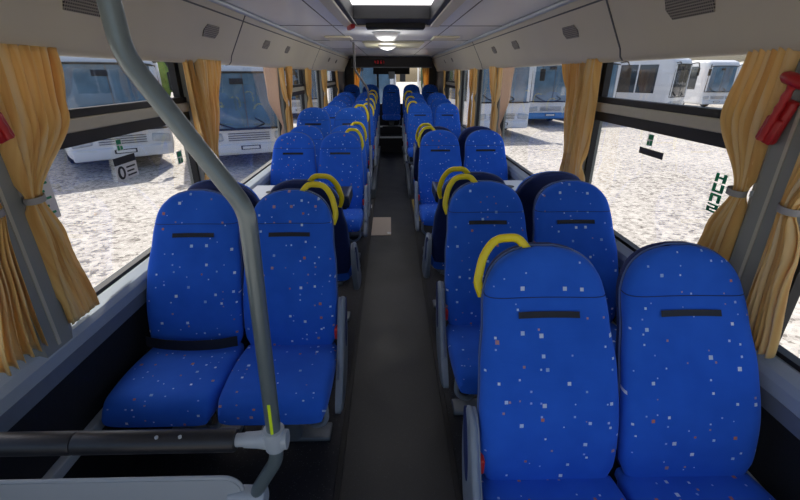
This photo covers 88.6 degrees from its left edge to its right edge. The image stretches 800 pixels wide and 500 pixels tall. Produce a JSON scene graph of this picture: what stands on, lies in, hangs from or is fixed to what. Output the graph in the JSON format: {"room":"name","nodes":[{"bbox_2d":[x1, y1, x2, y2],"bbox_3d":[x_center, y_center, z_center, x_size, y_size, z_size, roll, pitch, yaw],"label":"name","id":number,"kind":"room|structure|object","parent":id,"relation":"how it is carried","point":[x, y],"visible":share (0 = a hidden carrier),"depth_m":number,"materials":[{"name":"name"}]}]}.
{"room":"vehicle interior","nodes":[
{"label":"vehicle interior","id":0,"kind":"room"},
{"bbox_2d":[0,63,345,479],"bbox_3d":[-1.299,-1.480,4.938,0.120,2.030,12.100,-1,23,-1],"label":"wall","id":1,"kind":"structure","parent":0,"point":[66,386],"depth_m":1.46,"materials":[{"name":"grey paint"}]},
{"bbox_2d":[0,112,14,143],"bbox_3d":[-1.124,-0.388,1.104,0.055,0.205,0.123,-2,23,-6],"label":"hammer","id":2,"kind":"object","parent":1,"relation":"attached to","point":[6,133],"visible":1,"depth_m":1.15,"materials":[{"name":"red plastic"}]},
{"bbox_2d":[0,204,47,375],"bbox_3d":[-1.132,-0.060,1.059,0.070,0.884,0.247,-1,23,-3],"label":"curtain","id":3,"kind":"object","parent":1,"relation":"hanging from","point":[18,337],"visible":1,"depth_m":1.20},
{"bbox_2d":[0,43,99,324],"bbox_3d":[-1.149,-0.200,1.385,0.072,0.884,0.313,-1,23,-3],"label":"curtain","id":4,"kind":"object","parent":1,"relation":"hanging from","point":[33,104],"visible":0.98,"depth_m":1.29,"materials":[{"name":"fabric"}]},
{"bbox_2d":[62,0,99,16],"bbox_3d":[-1.069,-0.854,1.415,0.043,0.075,0.260,-1,23,-1],"label":"air vent","id":5,"kind":"object","parent":1,"relation":"attached to","point":[70,8],"depth_m":1.38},
{"bbox_2d":[60,62,200,295],"bbox_3d":[-1.223,-0.396,1.841,0.055,0.918,1.310,-1,23,-1],"label":"window","id":6,"kind":"structure","parent":1,"relation":"in","point":[90,124],"depth_m":1.77,"materials":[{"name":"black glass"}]},
{"bbox_2d":[42,175,60,217],"bbox_3d":[-1.220,-0.170,1.386,0.002,0.160,0.135,-1,23,-1],"label":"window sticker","id":7,"kind":"object","parent":6,"relation":"attached to","point":[51,201],"visible":0.33,"depth_m":1.43,"materials":[{"name":"white paper"}]},
{"bbox_2d":[112,153,138,181],"bbox_3d":[-1.230,-0.373,1.845,0.003,0.101,0.160,-1,23,-1],"label":"window sticker","id":8,"kind":"object","parent":6,"relation":"attached to","point":[125,166],"visible":1,"depth_m":1.84,"materials":[{"name":"white plastic"}]},
{"bbox_2d":[0,0,350,71],"bbox_3d":[-1.155,-2.167,4.484,0.238,0.339,11.800,-1,23,-1],"label":"overhead luggage compartment","id":9,"kind":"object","parent":1,"relation":"attached to","point":[178,31],"depth_m":1.99,"materials":[{"name":"plastic"}]},
{"bbox_2d":[182,60,210,179],"bbox_3d":[-1.170,-0.644,2.422,0.059,0.884,0.171,-1,23,-1],"label":"curtain","id":10,"kind":"object","parent":1,"relation":"hanging from","point":[197,111],"visible":0.6,"depth_m":2.33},
{"bbox_2d":[194,59,220,159],"bbox_3d":[-1.181,-0.748,2.665,0.066,0.884,0.361,-1,23,-1],"label":"curtain","id":11,"kind":"object","parent":1,"relation":"hanging from","point":[208,72],"visible":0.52,"depth_m":2.51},
{"bbox_2d":[202,24,219,38],"bbox_3d":[-1.092,-1.264,2.370,0.038,0.065,0.210,-1,23,-1],"label":"air vent","id":12,"kind":"object","parent":1,"relation":"attached to","point":[209,31],"depth_m":2.36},
{"bbox_2d":[240,84,281,183],"bbox_3d":[-1.274,-1.107,3.499,0.035,0.918,2.020,-1,23,-1],"label":"window","id":13,"kind":"structure","parent":1,"relation":"in","point":[269,163],"depth_m":3.73,"materials":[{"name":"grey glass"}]},
{"bbox_2d":[263,67,283,134],"bbox_3d":[-1.241,-1.358,4.088,0.036,0.884,0.483,-1,23,-1],"label":"curtain","id":14,"kind":"object","parent":1,"relation":"hanging from","point":[270,74],"visible":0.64,"depth_m":4.04,"materials":[{"name":"beige fabric"}]},
{"bbox_2d":[278,67,291,131],"bbox_3d":[-1.222,-1.495,4.406,0.065,0.884,0.112,-1,23,-1],"label":"curtain","id":15,"kind":"object","parent":1,"relation":"hanging from","point":[281,70],"visible":0.8,"depth_m":4.35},
{"bbox_2d":[285,66,293,128],"bbox_3d":[-1.228,-1.595,4.640,0.063,0.884,0.260,-1,23,-1],"label":"curtain","id":16,"kind":"object","parent":1,"relation":"hanging from","point":[288,70],"visible":0.63,"depth_m":4.50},
{"bbox_2d":[286,69,304,109],"bbox_3d":[-1.303,-1.792,5.098,0.055,0.918,1.180,-1,23,-1],"label":"window","id":17,"kind":"structure","parent":1,"relation":"in","point":[298,89],"depth_m":5.41,"materials":[{"name":"glass"}]},
{"bbox_2d":[305,68,309,107],"bbox_3d":[-1.254,-2.019,5.630,0.065,0.884,0.110,-1,23,-1],"label":"curtain","id":18,"kind":"object","parent":1,"relation":"hanging from","point":[306,69],"visible":0.58,"depth_m":5.52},
{"bbox_2d":[125,125,620,499],"bbox_3d":[-0.099,-0.762,5.275,2.360,0.565,12.100,-1,23,-1],"label":"floor","id":19,"kind":"structure","parent":0,"point":[397,433],"depth_m":2.15,"materials":[{"name":"black rubber"}]},
{"bbox_2d":[0,0,289,499],"bbox_3d":[-0.734,0.276,0.905,0.928,1.980,0.090,-1,23,-1],"label":"handrail","id":20,"kind":"object","parent":19,"relation":"on","point":[274,438],"depth_m":0.96,"materials":[{"name":"metal"}]},
{"bbox_2d":[101,189,244,432],"bbox_3d":[-0.939,0.356,1.831,0.435,1.103,0.737,-1,23,-1],"label":"seat","id":21,"kind":"object","parent":19,"relation":"on","point":[195,273],"visible":0.93,"depth_m":1.85,"materials":[{"name":"blue fabric"}]},
{"bbox_2d":[101,342,243,426],"bbox_3d":[-0.935,0.544,1.750,0.432,0.119,0.440,-1,23,-1],"label":"seat cushion","id":22,"kind":"object","parent":21,"relation":"on","point":[169,386],"depth_m":1.62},
{"bbox_2d":[188,179,259,261],"bbox_3d":[-0.958,0.012,2.633,0.435,1.103,0.737,-1,23,-1],"label":"seat","id":23,"kind":"object","parent":19,"relation":"on","point":[205,184],"visible":0.15,"depth_m":2.12,"materials":[{"name":"blue fabric"}]},
{"bbox_2d":[218,181,347,441],"bbox_3d":[-0.485,0.337,1.834,0.470,1.135,0.737,-1,23,-1],"label":"seat","id":24,"kind":"object","parent":19,"relation":"on","point":[306,314],"visible":0.8,"depth_m":1.86,"materials":[{"name":"blue fabric"}]},
{"bbox_2d":[218,342,336,424],"bbox_3d":[-0.500,0.540,1.759,0.432,0.119,0.440,-1,23,-1],"label":"seat cushion","id":25,"kind":"object","parent":24,"relation":"on","point":[304,371],"depth_m":1.63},
{"bbox_2d":[270,132,316,184],"bbox_3d":[-0.986,-0.469,3.756,0.435,1.103,0.737,-1,23,-1],"label":"seat","id":26,"kind":"object","parent":19,"relation":"on","point":[294,155],"visible":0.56,"depth_m":3.79,"materials":[{"name":"blue fabric"}]},
{"bbox_2d":[252,185,352,209],"bbox_3d":[-0.779,-0.106,3.331,0.790,0.770,0.440,-1,23,-1],"label":"table","id":27,"kind":"object","parent":19,"relation":"on","point":[261,191],"visible":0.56,"depth_m":3.20,"materials":[{"name":"plastic"}]},
{"bbox_2d":[290,125,323,179],"bbox_3d":[-0.999,-0.694,4.280,0.435,1.103,0.737,-1,23,-1],"label":"seat","id":28,"kind":"object","parent":19,"relation":"on","point":[315,133],"visible":0.21,"depth_m":4.33,"materials":[{"name":"blue fabric"}]},
{"bbox_2d":[297,107,330,137],"bbox_3d":[-1.011,-0.982,4.776,0.435,1.243,0.737,-1,23,-1],"label":"seat","id":29,"kind":"object","parent":19,"relation":"on","point":[317,117],"visible":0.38,"depth_m":4.80,"materials":[{"name":"blue fabric"}]},
{"bbox_2d":[270,173,360,320],"bbox_3d":[-0.505,-0.007,2.636,0.470,1.135,0.737,-1,23,-1],"label":"seat","id":30,"kind":"object","parent":19,"relation":"on","point":[347,255],"visible":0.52,"depth_m":2.41,"materials":[{"name":"blue fabric"}]},
{"bbox_2d":[337,267,351,280],"bbox_3d":[-0.526,0.079,2.834,0.432,0.119,0.440,-1,23,-1],"label":"seat cushion","id":31,"kind":"object","parent":30,"relation":"on","point":[345,276],"depth_m":2.64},
{"bbox_2d":[323,105,341,130],"bbox_3d":[-1.048,-1.652,6.295,0.435,1.038,0.737,-1,23,-1],"label":"seat","id":32,"kind":"object","parent":19,"relation":"on","point":[332,110],"visible":0.2,"depth_m":6.36,"materials":[{"name":"blue fabric"}]},
{"bbox_2d":[333,95,352,106],"bbox_3d":[-1.081,-2.270,7.629,0.435,1.123,0.737,-1,23,-1],"label":"seat","id":33,"kind":"object","parent":19,"relation":"on","point":[347,99],"visible":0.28,"depth_m":7.68,"materials":[{"name":"blue fabric"}]},
{"bbox_2d":[318,128,368,257],"bbox_3d":[-0.532,-0.488,3.759,0.470,1.135,0.737,-1,23,-1],"label":"seat","id":34,"kind":"object","parent":19,"relation":"on","point":[340,157],"visible":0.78,"depth_m":3.80,"materials":[{"name":"blue fabric"}]},
{"bbox_2d":[343,208,363,231],"bbox_3d":[-0.546,-0.285,3.684,0.432,0.119,0.440,-1,23,-1],"label":"seat cushion","id":35,"kind":"object","parent":34,"relation":"on","point":[353,216],"depth_m":3.54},
{"bbox_2d":[331,122,370,236],"bbox_3d":[-0.545,-0.712,4.283,0.470,1.135,0.737,-1,23,-1],"label":"seat","id":36,"kind":"object","parent":19,"relation":"on","point":[367,175],"visible":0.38,"depth_m":4.34,"materials":[{"name":"blue fabric"}]},
{"bbox_2d":[343,84,359,98],"bbox_3d":[-1.130,-3.284,9.555,0.435,1.058,0.737,-1,23,-1],"label":"seat","id":37,"kind":"object","parent":19,"relation":"on","point":[352,88],"visible":0.33,"depth_m":9.62,"materials":[{"name":"blue fabric"}]},
{"bbox_2d":[334,104,372,188],"bbox_3d":[-0.558,-1.001,4.779,0.470,1.275,0.737,-1,23,-1],"label":"seat","id":38,"kind":"object","parent":19,"relation":"on","point":[348,115],"visible":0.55,"depth_m":4.81,"materials":[{"name":"blue fabric"}]},
{"bbox_2d":[352,42,371,150],"bbox_3d":[-0.501,-1.835,5.677,0.232,1.860,0.078,-1,23,-1],"label":"handrail","id":39,"kind":"object","parent":19,"relation":"on","point":[353,43],"visible":0.79,"depth_m":5.54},
{"bbox_2d":[353,103,376,168],"bbox_3d":[-0.595,-1.671,6.298,0.470,1.070,0.737,-1,23,-1],"label":"seat","id":40,"kind":"object","parent":19,"relation":"on","point":[361,108],"visible":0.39,"depth_m":6.35,"materials":[{"name":"blue fabric"}]},
{"bbox_2d":[352,98,377,167],"bbox_3d":[-0.611,-1.971,6.952,0.470,1.105,0.737,-1,23,-1],"label":"seat","id":41,"kind":"object","parent":19,"relation":"on","point":[359,101],"visible":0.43,"depth_m":7.02,"materials":[{"name":"blue fabric"}]},
{"bbox_2d":[355,93,378,158],"bbox_3d":[-0.628,-2.289,7.632,0.470,1.155,0.737,-1,23,-1],"label":"seat","id":42,"kind":"object","parent":19,"relation":"on","point":[362,97],"visible":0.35,"depth_m":7.69,"materials":[{"name":"blue fabric"}]},
{"bbox_2d":[362,84,379,115],"bbox_3d":[-0.685,-3.287,9.564,0.435,1.058,0.737,-1,23,-1],"label":"seat","id":43,"kind":"object","parent":19,"relation":"on","point":[370,86],"visible":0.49,"depth_m":9.62,"materials":[{"name":"blue fabric"}]},
{"bbox_2d":[371,217,390,235],"bbox_3d":[-0.210,-0.276,4.687,0.215,0.006,0.600,-1,23,-1],"label":"floor plate","id":44,"kind":"object","parent":19,"relation":"on","point":[381,226],"visible":1,"depth_m":4.66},
{"bbox_2d":[382,84,400,125],"bbox_3d":[-0.200,-3.292,9.574,0.435,1.058,0.737,-1,23,-1],"label":"seat","id":45,"kind":"object","parent":19,"relation":"on","point":[391,105],"visible":0.97,"depth_m":9.61,"materials":[{"name":"blue fabric"}]},
{"bbox_2d":[382,114,400,119],"bbox_3d":[-0.197,-3.083,9.502,0.432,0.119,0.440,-1,23,-1],"label":"seat cushion","id":46,"kind":"object","parent":45,"relation":"on","point":[385,116],"depth_m":9.31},
{"bbox_2d":[403,84,419,117],"bbox_3d":[0.280,-3.296,9.584,0.435,1.058,0.737,-1,23,-1],"label":"seat","id":47,"kind":"object","parent":19,"relation":"on","point":[411,87],"visible":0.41,"depth_m":9.64,"materials":[{"name":"blue fabric"}]},
{"bbox_2d":[402,91,423,155],"bbox_3d":[0.276,-2.449,7.966,0.470,1.185,0.737,-1,23,-1],"label":"seat","id":48,"kind":"object","parent":19,"relation":"on","point":[415,94],"visible":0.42,"depth_m":8.02,"materials":[{"name":"blue fabric"}]},
{"bbox_2d":[403,96,426,163],"bbox_3d":[0.294,-2.106,7.243,0.470,1.125,0.737,-1,23,-1],"label":"seat","id":49,"kind":"object","parent":19,"relation":"on","point":[418,100],"visible":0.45,"depth_m":7.30,"materials":[{"name":"blue fabric"}]},
{"bbox_2d":[405,101,432,164],"bbox_3d":[0.311,-1.781,6.534,0.470,1.085,0.737,-1,23,-1],"label":"seat","id":50,"kind":"object","parent":19,"relation":"on","point":[418,113],"visible":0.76,"depth_m":6.59,"materials":[{"name":"blue fabric"}]},
{"bbox_2d":[409,123,450,214],"bbox_3d":[0.354,-0.934,4.801,0.470,1.135,0.737,-1,23,-1],"label":"seat","id":51,"kind":"object","parent":19,"relation":"on","point":[414,168],"visible":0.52,"depth_m":4.55,"materials":[{"name":"blue fabric"}]},
{"bbox_2d":[422,84,437,101],"bbox_3d":[0.714,-3.300,9.593,0.435,1.058,0.737,-1,23,-1],"label":"seat","id":52,"kind":"object","parent":19,"relation":"on","point":[427,89],"visible":0.3,"depth_m":9.65,"materials":[{"name":"blue fabric"}]},
{"bbox_2d":[427,92,445,107],"bbox_3d":[0.733,-2.438,7.982,0.435,1.153,0.737,-1,23,-1],"label":"seat","id":53,"kind":"object","parent":19,"relation":"on","point":[432,96],"visible":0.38,"depth_m":8.03,"materials":[{"name":"blue fabric"}]},
{"bbox_2d":[414,126,461,250],"bbox_3d":[0.376,-0.551,3.907,0.470,1.135,0.737,-1,23,-1],"label":"seat","id":54,"kind":"object","parent":19,"relation":"on","point":[439,150],"visible":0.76,"depth_m":3.95,"materials":[{"name":"blue fabric"}]},
{"bbox_2d":[419,204,437,225],"bbox_3d":[0.397,-0.349,3.832,0.432,0.119,0.440,-1,23,-1],"label":"seat cushion","id":55,"kind":"object","parent":54,"relation":"on","point":[426,211],"depth_m":3.67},
{"bbox_2d":[431,98,450,125],"bbox_3d":[0.751,-2.095,7.259,0.435,1.093,0.737,-1,23,-1],"label":"seat","id":56,"kind":"object","parent":19,"relation":"on","point":[437,101],"visible":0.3,"depth_m":7.31,"materials":[{"name":"blue fabric"}]},
{"bbox_2d":[434,103,460,138],"bbox_3d":[0.769,-1.770,6.550,0.435,1.053,0.737,-1,23,-1],"label":"seat","id":57,"kind":"object","parent":19,"relation":"on","point":[446,114],"visible":0.55,"depth_m":6.60,"materials":[{"name":"blue fabric"}]},
{"bbox_2d":[422,166,504,307],"bbox_3d":[0.403,-0.076,2.798,0.470,1.135,0.737,-1,23,-1],"label":"seat","id":58,"kind":"object","parent":19,"relation":"on","point":[434,245],"visible":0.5,"depth_m":2.57,"materials":[{"name":"blue fabric"}]},
{"bbox_2d":[431,254,444,269],"bbox_3d":[0.417,0.010,2.996,0.432,0.119,0.440,-1,23,-1],"label":"seat cushion","id":59,"kind":"object","parent":58,"relation":"on","point":[437,265],"depth_m":2.80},
{"bbox_2d":[458,126,490,172],"bbox_3d":[0.812,-0.924,4.817,0.435,1.103,0.737,-1,23,-1],"label":"seat","id":60,"kind":"object","parent":19,"relation":"on","point":[464,134],"visible":0.2,"depth_m":4.33,"materials":[{"name":"blue fabric"}]},
{"bbox_2d":[432,180,521,202],"bbox_3d":[0.668,-0.170,3.480,0.790,0.770,0.440,-1,23,-1],"label":"table","id":61,"kind":"object","parent":19,"relation":"on","point":[513,184],"visible":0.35,"depth_m":3.38,"materials":[{"name":"plastic"}]},
{"bbox_2d":[436,174,527,414],"bbox_3d":[0.423,0.272,1.986,0.470,1.135,0.737,-1,23,-1],"label":"seat","id":62,"kind":"object","parent":19,"relation":"on","point":[477,211],"visible":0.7,"depth_m":2.03,"materials":[{"name":"blue fabric"}]},
{"bbox_2d":[446,323,479,393],"bbox_3d":[0.444,0.474,1.912,0.432,0.119,0.440,-1,23,-1],"label":"seat cushion","id":63,"kind":"object","parent":62,"relation":"on","point":[462,342],"depth_m":1.82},
{"bbox_2d":[463,129,507,179],"bbox_3d":[0.834,-0.540,3.922,0.435,1.103,0.737,-1,23,-1],"label":"seat","id":64,"kind":"object","parent":19,"relation":"on","point":[484,150],"visible":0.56,"depth_m":3.96,"materials":[{"name":"blue fabric"}]},
{"bbox_2d":[462,233,625,499],"bbox_3d":[0.442,0.607,1.205,0.470,1.135,0.737,-1,23,-1],"label":"seat","id":65,"kind":"object","parent":19,"relation":"on","point":[544,425],"visible":1,"depth_m":1.25,"materials":[{"name":"blue fabric"}]},
{"bbox_2d":[481,473,625,499],"bbox_3d":[0.463,0.809,1.131,0.432,0.119,0.440,-1,23,-1],"label":"seat cushion","id":66,"kind":"object","parent":65,"relation":"on","point":[495,486],"depth_m":1.24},
{"bbox_2d":[515,171,580,242],"bbox_3d":[0.861,-0.065,2.813,0.435,1.103,0.737,-1,23,-1],"label":"seat","id":67,"kind":"object","parent":19,"relation":"on","point":[527,190],"visible":0.22,"depth_m":2.32,"materials":[{"name":"blue fabric"}]},
{"bbox_2d":[532,180,618,349],"bbox_3d":[0.880,0.283,2.002,0.435,1.103,0.737,-1,23,-1],"label":"seat","id":68,"kind":"object","parent":19,"relation":"on","point":[574,214],"visible":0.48,"depth_m":2.04,"materials":[{"name":"blue fabric"}]},
{"bbox_2d":[610,323,616,349],"bbox_3d":[0.884,0.471,1.921,0.432,0.119,0.440,-1,23,-1],"label":"seat cushion","id":69,"kind":"object","parent":68,"relation":"on","point":[613,327],"depth_m":1.96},
{"bbox_2d":[614,241,775,499],"bbox_3d":[0.899,0.618,1.221,0.435,1.103,0.737,-1,23,-1],"label":"seat","id":70,"kind":"object","parent":19,"relation":"on","point":[687,362],"visible":0.97,"depth_m":1.25,"materials":[{"name":"blue fabric"}]},
{"bbox_2d":[614,467,775,499],"bbox_3d":[0.903,0.805,1.140,0.432,0.119,0.440,-1,23,-1],"label":"seat cushion","id":71,"kind":"object","parent":70,"relation":"on","point":[652,483],"depth_m":1.25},
{"bbox_2d":[345,58,435,124],"bbox_3d":[-0.236,-3.885,10.550,2.500,2.030,0.060,-1,23,-1],"label":"wall","id":72,"kind":"structure","parent":0,"point":[349,72],"depth_m":10.33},
{"bbox_2d":[224,0,560,56],"bbox_3d":[-0.099,-2.387,4.579,2.500,0.060,12.100,-1,23,-1],"label":"ceiling","id":73,"kind":"structure","parent":0,"point":[311,19],"depth_m":3.40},
{"bbox_2d":[372,31,400,40],"bbox_3d":[-0.136,-2.107,4.045,0.285,0.075,0.285,-1,23,-1],"label":"ceiling light","id":74,"kind":"object","parent":73,"relation":"attached to","point":[381,35],"visible":0.99,"depth_m":3.96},
{"bbox_2d":[351,56,431,67],"bbox_3d":[-0.205,-4.471,9.772,1.900,0.240,0.410,-1,23,-1],"label":"trim","id":75,"kind":"structure","parent":73,"relation":"attached to","point":[361,62],"depth_m":9.60,"materials":[{"name":"grey paint"}]},
{"bbox_2d":[373,68,409,78],"bbox_3d":[-0.207,-4.295,9.962,0.880,0.247,0.180,-1,23,-1],"label":"housing","id":76,"kind":"object","parent":75,"relation":"attached to","point":[391,71],"visible":0.86,"depth_m":9.89,"materials":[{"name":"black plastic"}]},
{"bbox_2d":[319,0,465,29],"bbox_3d":[-0.050,-1.520,2.558,0.766,0.140,1.626,-1,23,-1],"label":"roof hatch","id":77,"kind":"object","parent":73,"relation":"attached to","point":[370,14],"visible":1,"depth_m":2.90,"materials":[{"name":"white plastic"}]},
{"bbox_2d":[436,59,799,499],"bbox_3d":[1.100,-1.501,4.988,0.120,2.030,12.100,-1,23,-1],"label":"wall","id":78,"kind":"structure","parent":0,"point":[775,466],"depth_m":1.27,"materials":[{"name":"grey paint"}]},
{"bbox_2d":[460,70,466,128],"bbox_3d":[1.071,-2.345,6.388,0.035,0.918,1.320,-1,23,-1],"label":"window","id":79,"kind":"structure","parent":78,"relation":"in","point":[463,71],"depth_m":6.95,"materials":[{"name":"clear glass"}]},
{"bbox_2d":[467,69,473,127],"bbox_3d":[1.007,-2.135,5.900,0.058,0.884,0.262,-1,23,-1],"label":"curtain","id":80,"kind":"object","parent":78,"relation":"hanging from","point":[471,72],"visible":0.84,"depth_m":5.80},
{"bbox_2d":[471,68,477,126],"bbox_3d":[1.022,-2.039,5.677,0.055,0.884,0.106,-1,23,-1],"label":"curtain","id":81,"kind":"object","parent":78,"relation":"hanging from","point":[475,70],"visible":0.83,"depth_m":5.63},
{"bbox_2d":[476,69,481,125],"bbox_3d":[1.102,-1.814,5.148,0.035,0.918,1.180,-1,23,-1],"label":"window","id":82,"kind":"structure","parent":78,"relation":"in","point":[480,71],"depth_m":5.63,"materials":[{"name":"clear glass"}]},
{"bbox_2d":[489,66,497,128],"bbox_3d":[1.038,-1.617,4.692,0.056,0.884,0.274,-2,23,-5],"label":"curtain","id":83,"kind":"object","parent":78,"relation":"hanging from","point":[493,70],"visible":0.52,"depth_m":4.56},
{"bbox_2d":[491,67,502,131],"bbox_3d":[1.047,-1.516,4.457,0.064,0.884,0.117,-1,23,-1],"label":"curtain","id":84,"kind":"object","parent":78,"relation":"hanging from","point":[500,70],"visible":0.66,"depth_m":4.42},
{"bbox_2d":[498,67,514,136],"bbox_3d":[1.072,-1.395,4.173,0.040,0.884,0.401,0,23,0],"label":"curtain","id":85,"kind":"object","parent":78,"relation":"hanging from","point":[507,76],"visible":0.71,"depth_m":4.13,"materials":[{"name":"beige fabric"}]},
{"bbox_2d":[500,117,532,175],"bbox_3d":[1.141,-1.128,3.549,0.035,0.918,2.020,-1,23,-1],"label":"window","id":86,"kind":"structure","parent":78,"relation":"in","point":[508,158],"depth_m":4.00,"materials":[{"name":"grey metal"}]},
{"bbox_2d":[562,25,578,38],"bbox_3d":[1.003,-1.282,2.413,0.038,0.065,0.210,-1,23,-1],"label":"air vent","id":87,"kind":"object","parent":78,"relation":"attached to","point":[568,31],"depth_m":2.40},
{"bbox_2d":[559,62,585,171],"bbox_3d":[1.090,-0.772,2.720,0.068,0.884,0.375,-1,23,-1],"label":"curtain","id":88,"kind":"object","parent":78,"relation":"hanging from","point":[573,74],"visible":0.5,"depth_m":2.60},
{"bbox_2d":[568,58,601,181],"bbox_3d":[1.091,-0.649,2.434,0.058,0.884,0.204,-1,23,-1],"label":"curtain","id":89,"kind":"object","parent":78,"relation":"hanging from","point":[586,109],"visible":0.78,"depth_m":2.38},
{"bbox_2d":[431,0,799,71],"bbox_3d":[0.963,-2.186,4.528,0.238,0.339,11.800,-1,23,-1],"label":"overhead luggage compartment","id":90,"kind":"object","parent":78,"relation":"attached to","point":[561,32],"depth_m":1.85,"materials":[{"name":"plastic"}]},
{"bbox_2d":[584,62,725,251],"bbox_3d":[1.171,-0.417,1.890,0.055,0.918,1.310,-1,23,-1],"label":"window","id":91,"kind":"structure","parent":78,"relation":"in","point":[698,124],"depth_m":1.87,"materials":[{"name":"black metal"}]},
{"bbox_2d":[639,147,663,159],"bbox_3d":[1.178,-0.456,1.928,0.001,0.030,0.190,-1,23,-1],"label":"sticker","id":92,"kind":"object","parent":91,"relation":"attached to","point":[642,150],"visible":1,"depth_m":1.92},
{"bbox_2d":[705,173,727,212],"bbox_3d":[1.188,-0.213,1.540,0.001,0.146,0.055,-1,23,-1],"label":"sticker","id":93,"kind":"object","parent":91,"relation":"attached to","point":[717,177],"visible":0.95,"depth_m":1.54,"materials":[{"name":"plastic"}]},
{"bbox_2d":[665,0,715,19],"bbox_3d":[1.026,-0.872,1.458,0.043,0.075,0.260,-1,23,-1],"label":"air vent","id":94,"kind":"object","parent":78,"relation":"attached to","point":[674,9],"depth_m":1.46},
{"bbox_2d":[697,47,799,261],"bbox_3d":[1.116,-0.216,1.422,0.074,0.884,0.222,-1,23,-1],"label":"curtain","id":95,"kind":"object","parent":78,"relation":"hanging from","point":[757,88],"visible":0.66,"depth_m":1.33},
{"bbox_2d":[746,153,799,358],"bbox_3d":[1.121,-0.081,1.107,0.073,0.884,0.223,-1,23,-1],"label":"curtain","id":96,"kind":"object","parent":78,"relation":"hanging from","point":[767,298],"visible":0.94,"depth_m":1.22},
{"bbox_2d":[755,71,799,144],"bbox_3d":[1.102,-0.402,1.175,0.054,0.205,0.127,1,23,3],"label":"hammer","id":97,"kind":"object","parent":78,"relation":"attached to","point":[774,124],"visible":1,"depth_m":1.18,"materials":[{"name":"red plastic"}]},
{"bbox_2d":[776,256,799,371],"bbox_3d":[1.218,0.227,0.388,0.035,0.918,1.700,-1,23,-1],"label":"window","id":98,"kind":"structure","parent":78,"relation":"in","point":[784,354],"depth_m":1.25,"materials":[{"name":"clear glass"}]},
{"label":"outside","id":99,"kind":"structure","parent":0,"visible":0},
{"bbox_2d":[47,82,799,357],"bbox_3d":[-1.217,-19.456,51.486,180.000,0.001,190.000,-1,23,-1],"label":"ground","id":100,"kind":"structure","parent":99,"point":[108,222],"depth_m":9.46,"materials":[{"name":"snow"}]},
{"bbox_2d":[59,56,174,162],"bbox_3d":[-10.742,-5.196,14.345,3.020,3.050,11.350,-18,29,-36],"label":"coach","id":101,"kind":"object","parent":100,"relation":"on","point":[88,81],"visible":0.37,"depth_m":10.40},
{"bbox_2d":[99,134,147,145],"bbox_3d":[-7.328,-2.923,10.856,1.100,0.198,0.040,-18,29,-36],"label":"grille","id":102,"kind":"object","parent":101,"relation":"attached to","point":[129,139],"depth_m":10.93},
{"bbox_2d":[152,61,171,89],"bbox_3d":[-6.250,-4.640,10.866,0.562,0.768,0.173,1,23,2],"label":"mirror","id":103,"kind":"object","parent":101,"relation":"attached to","point":[155,71],"depth_m":10.87,"materials":[{"name":"rubber"}]},
{"bbox_2d":[157,62,172,96],"bbox_3d":[-19.112,-15.868,34.134,6.598,7.097,6.503,14,27,29],"label":"tree","id":104,"kind":"object","parent":100,"relation":"on","point":[162,67],"visible":0.06,"depth_m":31.82,"materials":[{"name":"green plant"}]},
{"bbox_2d":[218,65,299,155],"bbox_3d":[-6.012,-5.283,14.801,3.020,2.850,9.350,-10,25,-23],"label":"coach","id":105,"kind":"object","parent":100,"relation":"on","point":[248,122],"visible":0.38,"depth_m":11.14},
{"bbox_2d":[228,132,269,140],"bbox_3d":[-4.194,-3.167,11.424,1.100,0.198,0.040,-10,25,-23],"label":"grille","id":106,"kind":"object","parent":105,"relation":"attached to","point":[232,136],"depth_m":11.42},
{"bbox_2d":[284,69,299,97],"bbox_3d":[-2.975,-4.581,11.236,0.562,0.768,0.173,7,24,15],"label":"mirror","id":107,"kind":"object","parent":105,"relation":"attached to","point":[295,81],"depth_m":11.12,"materials":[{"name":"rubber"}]},
{"bbox_2d":[292,69,317,112],"bbox_3d":[-7.187,-11.015,27.922,3.020,3.050,11.350,-6,24,-14],"label":"coach","id":108,"kind":"object","parent":100,"relation":"on","point":[296,106],"visible":0.13,"depth_m":23.41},
{"bbox_2d":[327,68,405,103],"bbox_3d":[-2.101,-7.634,19.842,3.020,3.200,11.350,-3,23,-8],"label":"coach","id":109,"kind":"object","parent":100,"relation":"on","point":[366,74],"visible":0.13,"depth_m":14.77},
{"bbox_2d":[417,66,545,129],"bbox_3d":[3.257,-8.264,21.311,3.020,3.200,11.350,-4,24,-9],"label":"coach","id":110,"kind":"object","parent":100,"relation":"on","point":[517,112],"visible":0.4,"depth_m":16.68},
{"bbox_2d":[528,65,565,120],"bbox_3d":[7.093,-9.247,23.478,3.020,3.300,7.850,-3,23,-6],"label":"coach","id":111,"kind":"object","parent":100,"relation":"on","point":[548,96],"visible":0.38,"depth_m":20.22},
{"bbox_2d":[608,62,630,97],"bbox_3d":[9.995,-9.567,24.225,3.020,3.300,6.350,-3,23,-8],"label":"coach","id":112,"kind":"object","parent":100,"relation":"on","point":[616,70],"visible":0.06,"depth_m":21.51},
{"bbox_2d":[621,62,630,76],"bbox_3d":[11.677,-9.373,21.275,0.562,0.768,0.173,14,27,30],"label":"mirror","id":113,"kind":"object","parent":112,"relation":"attached to","point":[628,72],"depth_m":21.19,"materials":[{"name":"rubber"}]},
{"bbox_2d":[616,58,700,104],"bbox_3d":[14.211,-10.989,27.479,3.070,3.350,8.850,-17,29,-35],"label":"coach","id":114,"kind":"object","parent":100,"relation":"on","point":[663,81],"visible":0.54,"depth_m":24.52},
{"bbox_2d":[692,62,700,75],"bbox_3d":[17.853,-10.915,24.744,0.562,0.768,0.173,1,23,3],"label":"mirror","id":115,"kind":"object","parent":114,"relation":"attached to","point":[698,71],"depth_m":24.70,"materials":[{"name":"rubber"}]},
{"bbox_2d":[683,60,742,106],"bbox_3d":[22.939,-14.233,35.049,3.020,3.350,11.350,-3,23,-6],"label":"coach","id":116,"kind":"object","parent":100,"relation":"on","point":[715,80],"visible":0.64,"depth_m":30.23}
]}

